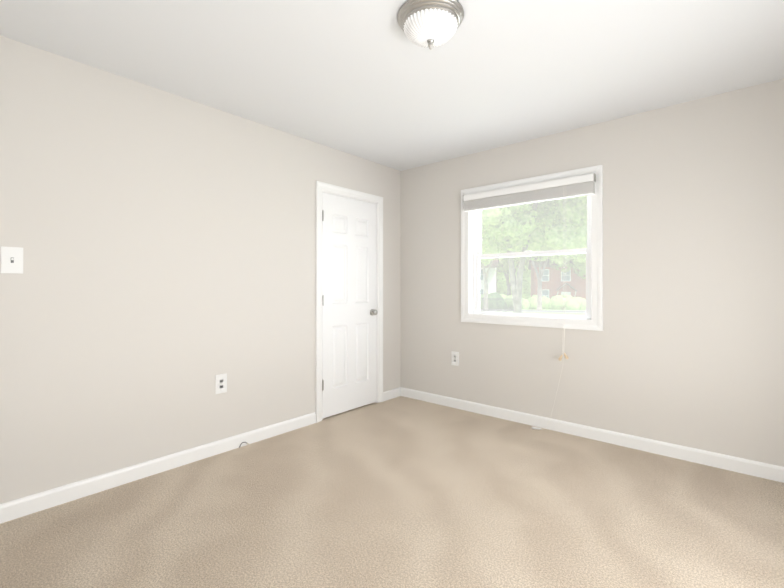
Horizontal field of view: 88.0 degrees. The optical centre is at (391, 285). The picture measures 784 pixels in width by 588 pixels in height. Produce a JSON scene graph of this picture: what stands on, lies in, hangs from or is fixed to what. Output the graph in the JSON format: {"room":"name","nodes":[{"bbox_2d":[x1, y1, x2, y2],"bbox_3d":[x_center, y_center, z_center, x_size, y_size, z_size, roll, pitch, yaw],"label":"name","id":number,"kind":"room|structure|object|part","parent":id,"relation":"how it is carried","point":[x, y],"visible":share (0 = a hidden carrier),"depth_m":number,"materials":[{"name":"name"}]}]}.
{"room":"empty bedroom","nodes":[
{"label":"empty bedroom","id":0,"kind":"room"},
{"bbox_2d":[0,35,400,503],"bbox_3d":[-1.207,-0.033,3.031,0.160,2.440,3.800,0,0,41],"label":"wall","id":1,"kind":"structure","parent":0,"point":[165,240],"depth_m":2.53,"materials":[{"name":"beige paint"}]},
{"bbox_2d":[1,246,22,273],"bbox_3d":[-1.927,-0.130,2.062,0.017,0.134,0.084,0,0,41],"label":"light switch","id":2,"kind":"object","parent":1,"relation":"attached to","point":[11,259],"visible":1,"depth_m":2.06,"materials":[{"name":"white plastic"}]},
{"bbox_2d":[0,412,315,523],"bbox_3d":[-1.513,1.140,2.540,0.014,0.092,2.599,0,0,41],"label":"baseboard","id":3,"kind":"structure","parent":1,"relation":"attached to","point":[25,506],"depth_m":2.48,"materials":[{"name":"white wood"}]},
{"bbox_2d":[215,373,226,393],"bbox_3d":[-1.215,0.697,2.891,0.008,0.134,0.084,0,0,41],"label":"electrical outlet","id":4,"kind":"object","parent":1,"relation":"attached to","point":[220,383],"visible":1,"depth_m":2.89,"materials":[{"name":"white plastic"}]},
{"bbox_2d":[315,181,382,422],"bbox_3d":[-0.439,0.139,3.907,0.178,2.101,0.862,0,0,41],"label":"door frame","id":5,"kind":"structure","parent":1,"relation":"attached to","point":[320,186],"depth_m":3.66,"materials":[{"name":"white wood"}]},
{"bbox_2d":[322,192,375,418],"bbox_3d":[-0.397,0.173,3.865,0.050,2.005,0.706,0,0,41],"label":"door","id":6,"kind":"structure","parent":1,"relation":"in","point":[348,319],"depth_m":3.83,"materials":[{"name":"white wood"}]},
{"bbox_3d":[-0.621,0.129,3.601,0.043,1.598,0.013,0,0,41],"label":"door hinges","id":7,"kind":"part","parent":6,"relation":"part of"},
{"bbox_2d":[370,309,377,315],"bbox_3d":[-0.177,0.265,4.060,0.058,0.066,0.066,0,0,41],"label":"door knob","id":8,"kind":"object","parent":6,"relation":"attached to","point":[373,312],"depth_m":4.05,"materials":[{"name":"silver metal"}]},
{"bbox_2d":[383,387,399,400],"bbox_3d":[-0.004,1.145,4.289,0.014,0.092,0.279,0,0,41],"label":"baseboard","id":9,"kind":"structure","parent":1,"relation":"attached to","point":[387,395],"depth_m":4.28,"materials":[{"name":"white wood"}]},
{"bbox_2d":[0,396,783,587],"bbox_3d":[0.179,1.234,1.832,3.820,0.100,4.120,0,0,41],"label":"floor","id":10,"kind":"structure","parent":0,"point":[401,492],"depth_m":2.07,"materials":[{"name":"carpet"}]},
{"bbox_2d":[0,0,783,170],"bbox_3d":[0.179,-1.306,1.839,3.820,0.100,4.120,0,0,41],"label":"ceiling","id":11,"kind":"structure","parent":0,"point":[369,80],"depth_m":2.25,"materials":[{"name":"white paint"}]},
{"bbox_2d":[398,0,463,49],"bbox_3d":[0.179,-1.178,1.891,0.307,0.156,0.307,0,0,41],"label":"ceiling lamp","id":12,"kind":"object","parent":11,"relation":"attached to","point":[430,24],"visible":1,"depth_m":1.82,"materials":[{"name":"white glass"}]},
{"bbox_2d":[401,79,783,466],"bbox_3d":[1.472,-0.032,3.335,3.820,2.440,0.160,0,0,41],"label":"wall","id":13,"kind":"structure","parent":0,"point":[685,347],"depth_m":2.90,"materials":[{"name":"beige paint"}]},
{"bbox_2d":[451,351,458,365],"bbox_3d":[0.615,0.710,3.962,0.084,0.134,0.008,0,0,41],"label":"electrical outlet","id":14,"kind":"object","parent":13,"relation":"attached to","point":[455,358],"visible":1,"depth_m":3.96,"materials":[{"name":"white plastic"}]},
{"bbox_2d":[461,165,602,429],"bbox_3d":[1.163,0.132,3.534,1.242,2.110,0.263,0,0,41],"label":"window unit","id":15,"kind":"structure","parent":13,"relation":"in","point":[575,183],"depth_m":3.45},
{"bbox_2d":[400,387,783,482],"bbox_3d":[1.408,1.142,3.272,3.480,0.092,0.014,0,0,41],"label":"baseboard","id":16,"kind":"structure","parent":13,"relation":"attached to","point":[722,461],"depth_m":3.02,"materials":[{"name":"white wood"}]},
{"label":"outside","id":17,"kind":"structure","parent":0,"visible":0},
{"bbox_2d":[480,309,585,315],"bbox_3d":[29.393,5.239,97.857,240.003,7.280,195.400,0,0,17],"label":"lawn","id":18,"kind":"structure","parent":17,"point":[550,313],"depth_m":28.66,"materials":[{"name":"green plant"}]},
{"bbox_2d":[480,258,498,294],"bbox_3d":[10.643,-0.756,59.678,9.700,9.320,9.550,0,0,16],"label":"house","id":19,"kind":"structure","parent":18,"relation":"on","point":[492,288],"depth_m":55.25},
{"bbox_2d":[480,297,513,311],"bbox_3d":[7.595,1.377,29.255,3.029,1.105,0.033,0,0,-11],"label":"fence","id":20,"kind":"object","parent":18,"relation":"on","point":[497,304],"depth_m":29.23,"materials":[{"name":"white wood"}]},
{"bbox_2d":[497,263,530,298],"bbox_3d":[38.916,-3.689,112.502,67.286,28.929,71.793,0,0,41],"label":"tree","id":21,"kind":"object","parent":18,"relation":"on","point":[524,288],"depth_m":97.53,"materials":[{"name":"plant"}]},
{"bbox_2d":[481,222,546,311],"bbox_3d":[6.492,-3.102,30.160,9.211,10.555,9.398,0,0,41],"label":"tree","id":22,"kind":"object","parent":18,"relation":"on","point":[486,285],"depth_m":29.87,"materials":[{"name":"plant"}]},
{"bbox_2d":[496,251,538,295],"bbox_3d":[18.336,-4.483,62.340,16.376,16.218,16.102,0,0,41],"label":"tree","id":23,"kind":"object","parent":18,"relation":"on","point":[502,266],"depth_m":60.81,"materials":[{"name":"plant"}]},
{"bbox_2d":[480,292,585,309],"bbox_3d":[14.582,2.126,48.610,13.780,2.814,14.766,0,0,41],"label":"bushes","id":24,"kind":"object","parent":18,"relation":"on","point":[576,304],"depth_m":47.88,"materials":[{"name":"green plant"}]},
{"bbox_2d":[480,195,586,313],"bbox_3d":[3.667,-2.862,11.860,7.884,8.946,7.916,0,0,41],"label":"tree","id":25,"kind":"object","parent":18,"relation":"on","point":[510,227],"depth_m":10.86,"materials":[{"name":"green plant"}]},
{"bbox_2d":[516,206,586,310],"bbox_3d":[14.068,-3.991,38.179,11.101,13.160,11.479,0,0,41],"label":"tree","id":26,"kind":"object","parent":18,"relation":"on","point":[543,269],"depth_m":37.87,"materials":[{"name":"plant"}]},
{"bbox_2d":[528,257,585,298],"bbox_3d":[25.372,-0.857,57.988,10.700,9.720,9.550,0,0,15],"label":"brick house","id":27,"kind":"structure","parent":18,"relation":"on","point":[551,284],"depth_m":55.12,"materials":[{"name":"red brick"}]},
{"bbox_2d":[549,244,586,278],"bbox_3d":[25.609,-3.922,55.678,14.236,14.717,14.909,0,0,41],"label":"tree","id":28,"kind":"object","parent":18,"relation":"on","point":[578,256],"depth_m":53.21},
{"bbox_2d":[480,310,585,311],"bbox_3d":[10.855,2.178,35.773,220.003,0.280,6.999,0,0,17],"label":"street","id":29,"kind":"structure","parent":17,"point":[539,311],"depth_m":34.72,"materials":[{"name":"grey asphalt"}]},
{"bbox_2d":[499,309,584,312],"bbox_3d":[10.855,2.167,35.773,220.000,0.480,12.000,0,0,17],"label":"sidewalk","id":30,"kind":"structure","parent":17,"point":[563,312],"depth_m":30.68,"materials":[{"name":"grey concrete"}]}
]}

